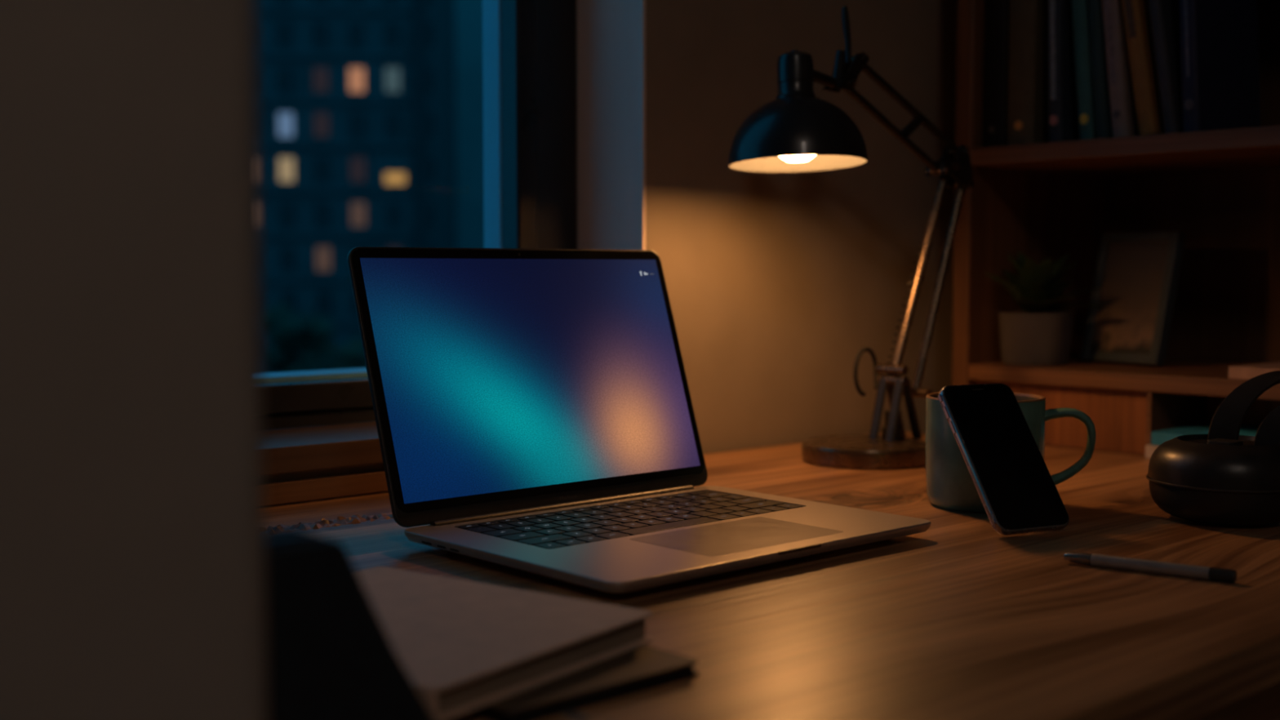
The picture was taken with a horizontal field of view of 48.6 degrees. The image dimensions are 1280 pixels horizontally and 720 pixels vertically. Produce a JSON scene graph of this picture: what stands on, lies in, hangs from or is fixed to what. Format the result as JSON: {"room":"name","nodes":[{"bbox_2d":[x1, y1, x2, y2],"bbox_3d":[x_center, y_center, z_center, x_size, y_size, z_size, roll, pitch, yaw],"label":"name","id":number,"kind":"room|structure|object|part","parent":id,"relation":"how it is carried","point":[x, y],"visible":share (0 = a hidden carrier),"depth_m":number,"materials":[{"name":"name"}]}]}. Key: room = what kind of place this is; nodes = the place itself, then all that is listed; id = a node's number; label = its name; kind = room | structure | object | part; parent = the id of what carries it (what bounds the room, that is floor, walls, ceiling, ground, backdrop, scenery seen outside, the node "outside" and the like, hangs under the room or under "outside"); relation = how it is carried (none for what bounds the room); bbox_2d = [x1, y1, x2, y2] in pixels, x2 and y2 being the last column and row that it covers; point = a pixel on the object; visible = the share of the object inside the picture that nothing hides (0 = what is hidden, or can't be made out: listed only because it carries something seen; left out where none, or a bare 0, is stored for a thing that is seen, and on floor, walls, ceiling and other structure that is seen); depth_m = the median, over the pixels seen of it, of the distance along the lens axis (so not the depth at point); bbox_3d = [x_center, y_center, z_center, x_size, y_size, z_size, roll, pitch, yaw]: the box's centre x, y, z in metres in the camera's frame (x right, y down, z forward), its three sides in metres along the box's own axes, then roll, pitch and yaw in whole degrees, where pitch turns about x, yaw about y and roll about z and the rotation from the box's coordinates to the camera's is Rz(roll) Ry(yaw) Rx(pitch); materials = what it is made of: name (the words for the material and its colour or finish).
{"room":"workspace","nodes":[
{"label":"workspace","id":0,"kind":"room"},
{"bbox_2d":[0,0,267,719],"bbox_3d":[-1.344,-0.348,-0.097,2.500,2.600,0.915,-3,5,-42],"label":"wall","id":1,"kind":"structure","parent":0,"point":[132,574],"depth_m":0.39,"materials":[{"name":"paint"}]},
{"bbox_2d":[262,0,957,507],"bbox_3d":[-0.069,-0.454,1.548,1.600,2.600,0.165,-3,5,-42],"label":"wall","id":2,"kind":"structure","parent":0,"point":[776,282],"depth_m":1.65,"materials":[{"name":"paint"}]},
{"bbox_2d":[262,421,382,475],"bbox_3d":[-0.334,0.084,1.300,0.817,0.024,0.124,-3,5,-42],"label":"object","id":3,"kind":"structure","parent":2,"relation":"attached to","point":[296,450],"depth_m":1.28,"materials":[{"name":"brown wood"}]},
{"bbox_2d":[263,470,388,506],"bbox_3d":[-0.306,0.116,1.254,0.794,0.019,0.008,-3,5,-42],"label":"trim","id":4,"kind":"structure","parent":2,"relation":"attached to","point":[347,485],"depth_m":1.27,"materials":[{"name":"brown wood"}]},
{"bbox_2d":[261,0,576,430],"bbox_3d":[-0.372,-0.534,1.376,0.728,1.198,0.119,-3,5,-42],"label":"window","id":5,"kind":"structure","parent":2,"relation":"in","point":[529,46],"depth_m":1.55,"materials":[{"name":"paint"}]},
{"bbox_3d":[-0.382,0.030,1.425,0.728,0.030,0.086,-3,5,-42],"label":"sill","id":6,"kind":"part","parent":5,"relation":"part of","materials":[{"name":"metal"}]},
{"bbox_3d":[0.260,1.031,-0.508,4.220,0.100,3.800,-3,5,-42],"label":"floor","id":7,"kind":"structure","parent":0,"visible":0},
{"bbox_2d":[263,431,1279,719],"bbox_3d":[0.126,0.502,1.136,1.245,0.745,0.780,-3,5,-42],"label":"desk","id":8,"kind":"object","parent":7,"relation":"on","point":[960,618],"visible":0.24,"depth_m":0.86,"materials":[{"name":"brown wood"}]},
{"bbox_2d":[264,528,434,719],"bbox_3d":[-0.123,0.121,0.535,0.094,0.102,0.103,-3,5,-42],"label":"chair","id":9,"kind":"object","parent":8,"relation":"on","point":[330,655],"visible":0.48,"depth_m":0.53,"materials":[{"name":"black fabric"}]},
{"bbox_2d":[467,644,697,719],"bbox_3d":[-0.065,0.155,0.734,0.123,0.008,0.179,-3,5,-43],"label":"notebook","id":10,"kind":"object","parent":8,"relation":"on","point":[643,668],"visible":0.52,"depth_m":0.68,"materials":[{"name":"grey paper"}]},
{"bbox_2d":[356,566,652,719],"bbox_3d":[-0.125,0.143,0.745,0.206,0.016,0.170,3,4,35],"label":"notebook","id":11,"kind":"object","parent":10,"relation":"on","point":[464,646],"visible":0.59,"depth_m":0.72,"materials":[{"name":"paper"}]},
{"bbox_2d":[346,246,930,592],"bbox_3d":[0.000,0.025,1.086,0.325,0.223,0.318,-3,5,-42],"label":"laptop","id":12,"kind":"object","parent":8,"relation":"on","point":[533,408],"visible":1,"depth_m":1.13,"materials":[{"name":"grey metal"}]},
{"bbox_3d":[-0.082,0.012,1.177,0.325,0.220,0.005,-3,-13,-42],"label":"lid","id":13,"kind":"part","parent":12,"relation":"part of","materials":[{"name":"metal"}]},
{"bbox_2d":[728,6,974,469],"bbox_3d":[0.234,-0.127,1.494,0.353,0.474,0.148,-3,5,-42],"label":"desk lamp","id":14,"kind":"object","parent":8,"relation":"on","point":[797,131],"visible":1,"depth_m":1.47,"materials":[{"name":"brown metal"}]},
{"bbox_3d":[0.157,-0.222,1.415,0.052,0.048,0.052,-2,1,-42],"label":"bulb","id":15,"kind":"part","parent":14,"relation":"part of","materials":[{"name":"white glass"}]},
{"bbox_3d":[0.156,-0.228,1.415,0.139,0.065,0.139,-2,1,-42],"label":"lamp shade","id":16,"kind":"part","parent":14,"relation":"part of","materials":[{"name":"black metal"}]},
{"bbox_3d":[0.181,-0.285,1.431,0.044,0.017,0.011,-3,5,-42],"label":"stem","id":17,"kind":"part","parent":14,"relation":"part of","materials":[{"name":"metal"}]},
{"bbox_3d":[0.212,-0.334,1.456,0.013,0.056,0.008,-3,5,-42],"label":"lever","id":18,"kind":"part","parent":14,"relation":"part of","materials":[{"name":"black metal"}]},
{"bbox_3d":[0.269,-0.246,1.512,0.166,0.088,0.009,-3,5,-42],"label":"rod","id":19,"kind":"part","parent":14,"relation":"part of","materials":[{"name":"metal"}]},
{"bbox_3d":[0.274,0.070,1.537,0.024,0.031,0.024,-3,5,-42],"label":"swivel post","id":20,"kind":"part","parent":14,"relation":"part of","materials":[{"name":"metal"}]},
{"bbox_3d":[0.289,-0.273,1.529,0.181,0.092,0.009,-3,5,-42],"label":"rod","id":21,"kind":"part","parent":14,"relation":"part of","materials":[{"name":"metal"}]},
{"bbox_3d":[0.307,-0.097,1.557,0.103,0.238,0.010,-3,5,-42],"label":"rod","id":22,"kind":"part","parent":14,"relation":"part of","materials":[{"name":"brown metal"}]},
{"bbox_3d":[0.333,-0.082,1.581,0.090,0.234,0.009,-3,5,-42],"label":"rod","id":23,"kind":"part","parent":14,"relation":"part of","materials":[{"name":"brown metal"}]},
{"bbox_3d":[0.339,-0.216,1.592,0.058,0.048,0.003,-3,5,-42],"label":"elbow plate","id":24,"kind":"part","parent":14,"relation":"part of","materials":[{"name":"metal"}]},
{"bbox_3d":[0.353,-0.215,1.577,0.058,0.048,0.003,-3,5,-42],"label":"elbow plate","id":25,"kind":"part","parent":14,"relation":"part of","materials":[{"name":"metal"}]},
{"bbox_2d":[937,383,1069,535],"bbox_3d":[0.290,0.077,1.135,0.074,0.110,0.083,-2,4,-26],"label":"phone","id":26,"kind":"object","parent":8,"relation":"on","point":[1017,491],"visible":1,"depth_m":1.13,"materials":[{"name":"glass"}]},
{"bbox_2d":[925,392,1096,513],"bbox_3d":[0.316,0.079,1.243,0.132,0.096,0.102,-1,4,-15],"label":"mug","id":27,"kind":"object","parent":8,"relation":"on","point":[949,484],"visible":0.48,"depth_m":1.21,"materials":[{"name":"teal ceramic"}]},
{"bbox_3d":[0.368,0.077,1.221,0.046,0.072,0.018,1,4,15],"label":"handle","id":28,"kind":"part","parent":27,"relation":"part of","materials":[{"name":"teal ceramic"}]},
{"bbox_2d":[1063,552,1236,582],"bbox_3d":[0.345,0.140,0.965,0.114,0.009,0.009,3,5,35],"label":"pen","id":29,"kind":"object","parent":8,"relation":"on","point":[1214,574],"visible":1,"depth_m":0.96,"materials":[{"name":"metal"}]},
{"bbox_2d":[1146,370,1279,525],"bbox_3d":[0.544,0.071,1.151,0.250,0.122,0.124,1,4,14],"label":"headphones","id":30,"kind":"object","parent":8,"relation":"on","point":[1222,476],"visible":1,"depth_m":1.13,"materials":[{"name":"plastic"}]},
{"bbox_2d":[1149,480,1279,525],"bbox_3d":[0.483,0.115,1.169,0.120,0.032,0.120,-3,5,-42],"label":"cushion","id":31,"kind":"object","parent":30,"relation":"on","point":[1220,502],"depth_m":1.12,"materials":[{"name":"black leather"}]},
{"bbox_3d":[0.564,0.051,1.143,0.128,0.052,0.011,1,4,13],"label":"band arm","id":32,"kind":"part","parent":30,"relation":"part of"},
{"bbox_2d":[951,0,1279,457],"bbox_3d":[0.818,0.050,1.512,0.320,1.600,0.948,-3,5,-42],"label":"bookcase","id":33,"kind":"object","parent":7,"relation":"on","point":[1218,188],"visible":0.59,"depth_m":1.76,"materials":[{"name":"brown wood"}]},
{"bbox_3d":[0.511,0.027,1.857,0.315,1.600,0.024,-3,5,-42],"label":"panel","id":34,"kind":"part","parent":33,"relation":"part of","materials":[{"name":"brown wood"}]},
{"bbox_2d":[1006,0,1048,145],"bbox_3d":[0.515,-0.377,1.745,0.171,0.235,0.036,-3,5,-42],"label":"book","id":35,"kind":"object","parent":33,"relation":"on","point":[1028,117],"visible":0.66,"depth_m":1.69,"materials":[{"name":"paper"}]},
{"bbox_2d":[984,251,1102,365],"bbox_3d":[0.489,-0.064,1.732,0.138,0.138,0.125,0,4,-1],"label":"potted plant","id":36,"kind":"object","parent":33,"relation":"on","point":[1037,335],"visible":1,"depth_m":1.71,"materials":[{"name":"green plant"}]},
{"bbox_3d":[0.485,-0.027,1.741,0.088,0.063,0.088,-3,5,-42],"label":"pot","id":37,"kind":"part","parent":36,"relation":"part of","materials":[{"name":"grey ceramic"}]},
{"bbox_3d":[0.496,0.064,1.672,0.012,0.072,0.234,-3,5,-42],"label":"drawer","id":38,"kind":"part","parent":33,"relation":"part of","materials":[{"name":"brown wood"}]},
{"bbox_2d":[1047,0,1079,142],"bbox_3d":[0.537,-0.370,1.705,0.151,0.226,0.025,-3,5,-42],"label":"book","id":39,"kind":"object","parent":33,"relation":"on","point":[1063,107],"visible":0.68,"depth_m":1.66,"materials":[{"name":"paper"}]},
{"bbox_2d":[1071,0,1096,139],"bbox_3d":[0.560,-0.371,1.680,0.151,0.231,0.039,-3,5,-42],"label":"book","id":40,"kind":"object","parent":33,"relation":"on","point":[1087,131],"visible":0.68,"depth_m":1.63,"materials":[{"name":"paper"}]},
{"bbox_3d":[0.816,0.121,1.516,0.304,0.021,0.900,-3,5,-42],"label":"shelf","id":41,"kind":"part","parent":33,"relation":"part of","materials":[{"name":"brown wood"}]},
{"bbox_2d":[1087,0,1112,138],"bbox_3d":[0.573,-0.364,1.666,0.150,0.218,0.036,-3,5,-42],"label":"book","id":42,"kind":"object","parent":33,"relation":"on","point":[1104,129],"visible":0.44,"depth_m":1.61,"materials":[{"name":"paper"}]},
{"bbox_2d":[1101,0,1139,137],"bbox_3d":[0.590,-0.368,1.654,0.161,0.229,0.044,-3,5,-42],"label":"book","id":43,"kind":"object","parent":33,"relation":"on","point":[1122,104],"visible":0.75,"depth_m":1.60,"materials":[{"name":"paper"}]},
{"bbox_3d":[0.816,0.029,1.510,0.304,0.019,0.900,-3,5,-42],"label":"shelf","id":44,"kind":"part","parent":33,"relation":"part of","materials":[{"name":"brown wood"}]},
{"bbox_3d":[0.816,-0.232,1.493,0.304,0.021,0.900,-3,5,-42],"label":"shelf","id":45,"kind":"part","parent":33,"relation":"part of","materials":[{"name":"brown wood"}]},
{"bbox_2d":[1080,231,1185,366],"bbox_3d":[0.600,-0.076,1.730,0.051,0.160,0.112,-2,4,-33],"label":"picture frame","id":46,"kind":"object","parent":33,"relation":"on","point":[1137,273],"visible":1,"depth_m":1.72,"materials":[{"name":"wood"}]},
{"bbox_2d":[1090,240,1168,355],"bbox_3d":[0.600,-0.076,1.730,0.040,0.139,0.092,-2,4,-33],"label":"picture","id":47,"kind":"object","parent":46,"relation":"attached to","point":[1132,318],"depth_m":1.73},
{"bbox_2d":[1121,0,1164,135],"bbox_3d":[0.605,-0.358,1.630,0.150,0.212,0.055,-3,5,-42],"label":"book","id":48,"kind":"object","parent":33,"relation":"on","point":[1136,13],"visible":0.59,"depth_m":1.58,"materials":[{"name":"paper"}]},
{"bbox_2d":[1145,444,1158,457],"bbox_3d":[0.677,0.102,1.516,0.144,0.014,0.216,-3,5,-42],"label":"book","id":49,"kind":"object","parent":33,"relation":"on","point":[1149,449],"visible":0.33,"depth_m":1.54,"materials":[{"name":"paper"}]},
{"bbox_2d":[1151,422,1259,445],"bbox_3d":[0.678,0.087,1.517,0.143,0.015,0.203,-3,5,-42],"label":"book","id":50,"kind":"object","parent":49,"relation":"on","point":[1157,437],"visible":0.38,"depth_m":1.54,"materials":[{"name":"paper"}]},
{"bbox_2d":[1148,0,1182,133],"bbox_3d":[0.625,-0.358,1.609,0.150,0.215,0.047,-3,5,-42],"label":"book","id":51,"kind":"object","parent":33,"relation":"on","point":[1164,14],"visible":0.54,"depth_m":1.56,"materials":[{"name":"paper"}]},
{"bbox_3d":[0.933,0.028,1.615,0.010,1.529,0.900,-3,5,-42],"label":"panel","id":52,"kind":"part","parent":33,"relation":"part of","materials":[{"name":"brown wood"}]},
{"bbox_2d":[1178,0,1260,132],"bbox_3d":[0.647,-0.362,1.584,0.151,0.226,0.032,-3,5,-42],"label":"book","id":53,"kind":"object","parent":33,"relation":"on","point":[1220,52],"visible":0.79,"depth_m":1.56,"materials":[{"name":"paper"}]},
{"bbox_2d":[1228,361,1279,379],"bbox_3d":[0.739,0.015,1.472,0.138,0.013,0.197,-3,5,-42],"label":"book","id":54,"kind":"object","parent":33,"relation":"on","point":[1248,371],"visible":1,"depth_m":1.49,"materials":[{"name":"paper"}]},
{"label":"outside","id":55,"kind":"structure","parent":0,"visible":0},
{"bbox_3d":[-38.969,3.810,118.714,220.000,0.400,212.000,-3,5,-42],"label":"ground","id":56,"kind":"structure","parent":55,"visible":0},
{"bbox_2d":[260,302,337,427],"bbox_3d":[-18.620,1.496,78.586,4.726,9.367,5.123,-3,5,-42],"label":"street tree","id":57,"kind":"object","parent":56,"relation":"on","point":[309,336],"visible":0.56,"depth_m":77.58,"materials":[{"name":"plant"}]},
{"bbox_3d":[-18.620,0.102,78.497,4.726,6.573,5.123,-3,5,-42],"label":"crown","id":58,"kind":"part","parent":57,"relation":"part of","materials":[{"name":"plant"}]},
{"bbox_2d":[319,336,373,426],"bbox_3d":[-13.523,2.845,68.264,4.482,7.999,4.146,-3,5,-42],"label":"street tree","id":59,"kind":"object","parent":56,"relation":"on","point":[350,354],"visible":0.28,"depth_m":66.78,"materials":[{"name":"plant"}]},
{"bbox_2d":[254,0,457,431],"bbox_3d":[-40.074,-14.098,104.213,52.443,37.200,14.600,0,4,0],"label":"apartment building","id":60,"kind":"structure","parent":56,"relation":"on","point":[357,100],"depth_m":97.28,"materials":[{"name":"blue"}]},
{"bbox_3d":[-24.246,-25.231,96.559,1.034,1.646,0.050,0,4,0],"label":"pane","id":61,"kind":"part","parent":60,"relation":"part of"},
{"bbox_3d":[-24.246,-22.187,96.755,1.034,1.646,0.050,0,4,0],"label":"pane","id":62,"kind":"part","parent":60,"relation":"part of","materials":[{"name":"glass"}]},
{"bbox_3d":[-24.246,-19.143,96.950,1.034,1.646,0.050,0,4,0],"label":"pane","id":63,"kind":"part","parent":60,"relation":"part of","materials":[{"name":"glass"}]},
{"bbox_3d":[-24.246,-16.099,97.145,1.034,1.646,0.050,0,4,0],"label":"pane","id":64,"kind":"part","parent":60,"relation":"part of","materials":[{"name":"blue glass"}]},
{"bbox_3d":[-24.246,-13.056,97.341,1.034,1.646,0.050,0,4,0],"label":"pane","id":65,"kind":"part","parent":60,"relation":"part of","materials":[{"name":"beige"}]},
{"bbox_3d":[-24.246,-10.012,97.536,1.034,1.646,0.050,0,4,0],"label":"pane","id":66,"kind":"part","parent":60,"relation":"part of","materials":[{"name":"blue glass"}]},
{"bbox_3d":[-24.246,-6.968,97.732,1.034,1.646,0.050,0,4,0],"label":"pane","id":67,"kind":"part","parent":60,"relation":"part of","materials":[{"name":"glass"}]},
{"bbox_3d":[-24.246,-3.925,97.927,1.034,1.646,0.050,0,4,0],"label":"pane","id":68,"kind":"part","parent":60,"relation":"part of","materials":[{"name":"glass"}]},
{"bbox_3d":[-21.796,-25.231,96.559,1.034,1.646,0.050,0,4,0],"label":"pane","id":69,"kind":"part","parent":60,"relation":"part of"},
{"bbox_3d":[-21.796,-22.187,96.755,1.034,1.646,0.050,0,4,0],"label":"pane","id":70,"kind":"part","parent":60,"relation":"part of","materials":[{"name":"glass"}]},
{"bbox_3d":[-21.796,-19.143,96.950,1.034,1.646,0.050,0,4,0],"label":"pane","id":71,"kind":"part","parent":60,"relation":"part of","materials":[{"name":"black glass"}]},
{"bbox_3d":[-21.796,-16.099,97.145,1.034,1.646,0.050,0,4,0],"label":"pane","id":72,"kind":"part","parent":60,"relation":"part of","materials":[{"name":"black glass"}]},
{"bbox_3d":[-21.796,-13.056,97.341,1.034,1.646,0.050,0,4,0],"label":"pane","id":73,"kind":"part","parent":60,"relation":"part of","materials":[{"name":"glass"}]},
{"bbox_3d":[-21.796,-10.012,97.536,1.034,1.646,0.050,0,4,0],"label":"pane","id":74,"kind":"part","parent":60,"relation":"part of","materials":[{"name":"blue glass"}]},
{"bbox_3d":[-21.796,-6.968,97.732,1.034,1.646,0.050,0,4,0],"label":"pane","id":75,"kind":"part","parent":60,"relation":"part of","materials":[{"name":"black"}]},
{"bbox_3d":[-21.796,-3.925,97.927,1.034,1.646,0.050,0,4,0],"label":"pane","id":76,"kind":"part","parent":60,"relation":"part of","materials":[{"name":"blue glass"}]},
{"bbox_3d":[-19.346,-3.925,97.927,1.034,1.646,0.050,0,4,0],"label":"pane","id":77,"kind":"part","parent":60,"relation":"part of","materials":[{"name":"glass"}]},
{"bbox_3d":[-19.346,-25.231,96.559,1.034,1.646,0.050,0,4,0],"label":"pane","id":78,"kind":"part","parent":60,"relation":"part of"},
{"bbox_3d":[-19.346,-22.187,96.755,1.034,1.646,0.050,0,4,0],"label":"pane","id":79,"kind":"part","parent":60,"relation":"part of","materials":[{"name":"glass"}]},
{"bbox_3d":[-19.346,-19.143,96.950,1.034,1.646,0.050,0,4,0],"label":"pane","id":80,"kind":"part","parent":60,"relation":"part of","materials":[{"name":"orange glass"}]},
{"bbox_3d":[-19.346,-16.099,97.145,1.034,1.646,0.050,0,4,0],"label":"pane","id":81,"kind":"part","parent":60,"relation":"part of","materials":[{"name":"black glass"}]},
{"bbox_3d":[-19.346,-13.056,97.341,1.034,1.646,0.050,0,4,0],"label":"pane","id":82,"kind":"part","parent":60,"relation":"part of","materials":[{"name":"black glass"}]},
{"bbox_3d":[-19.346,-10.012,97.536,1.034,1.646,0.050,0,4,0],"label":"pane","id":83,"kind":"part","parent":60,"relation":"part of","materials":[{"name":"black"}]},
{"bbox_3d":[-16.896,-25.231,96.559,1.034,1.646,0.050,0,4,0],"label":"pane","id":84,"kind":"part","parent":60,"relation":"part of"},
{"bbox_3d":[-16.896,-22.187,96.755,1.034,1.646,0.050,0,4,0],"label":"pane","id":85,"kind":"part","parent":60,"relation":"part of","materials":[{"name":"black glass"}]},
{"bbox_3d":[-16.896,-19.143,96.950,1.034,1.646,0.050,0,4,0],"label":"pane","id":86,"kind":"part","parent":60,"relation":"part of","materials":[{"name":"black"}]},
{"bbox_3d":[-16.896,-16.099,97.145,1.034,1.646,0.050,0,4,0],"label":"pane","id":87,"kind":"part","parent":60,"relation":"part of","materials":[{"name":"black glass"}]},
{"bbox_3d":[-16.896,-10.012,97.536,1.034,1.646,0.050,0,4,0],"label":"pane","id":88,"kind":"part","parent":60,"relation":"part of","materials":[{"name":"blue glass"}]},
{"bbox_3d":[-16.796,-12.457,97.379,1.440,0.780,0.050,0,4,0],"label":"pane","id":89,"kind":"part","parent":60,"relation":"part of","materials":[{"name":"yellow glass"}]},
{"bbox_3d":[-14.446,-22.187,96.755,1.034,1.646,0.050,0,4,0],"label":"pane","id":90,"kind":"part","parent":60,"relation":"part of","materials":[{"name":"glass"}]},
{"bbox_3d":[-14.446,-19.143,96.950,1.034,1.646,0.050,0,4,0],"label":"pane","id":91,"kind":"part","parent":60,"relation":"part of","materials":[{"name":"glass"}]},
{"bbox_3d":[-14.446,-16.099,97.145,1.034,1.646,0.050,0,4,0],"label":"pane","id":92,"kind":"part","parent":60,"relation":"part of","materials":[{"name":"glass"}]},
{"bbox_3d":[-14.446,-13.056,97.341,1.034,1.646,0.050,0,4,0],"label":"pane","id":93,"kind":"part","parent":60,"relation":"part of","materials":[{"name":"glass"}]},
{"bbox_3d":[-14.446,-10.012,97.536,1.034,1.646,0.050,0,4,0],"label":"pane","id":94,"kind":"part","parent":60,"relation":"part of","materials":[{"name":"glass"}]},
{"bbox_2d":[455,0,484,248],"bbox_3d":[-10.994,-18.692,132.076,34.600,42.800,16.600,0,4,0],"label":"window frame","id":95,"kind":"structure","parent":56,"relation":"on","point":[468,13],"depth_m":123.92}
]}

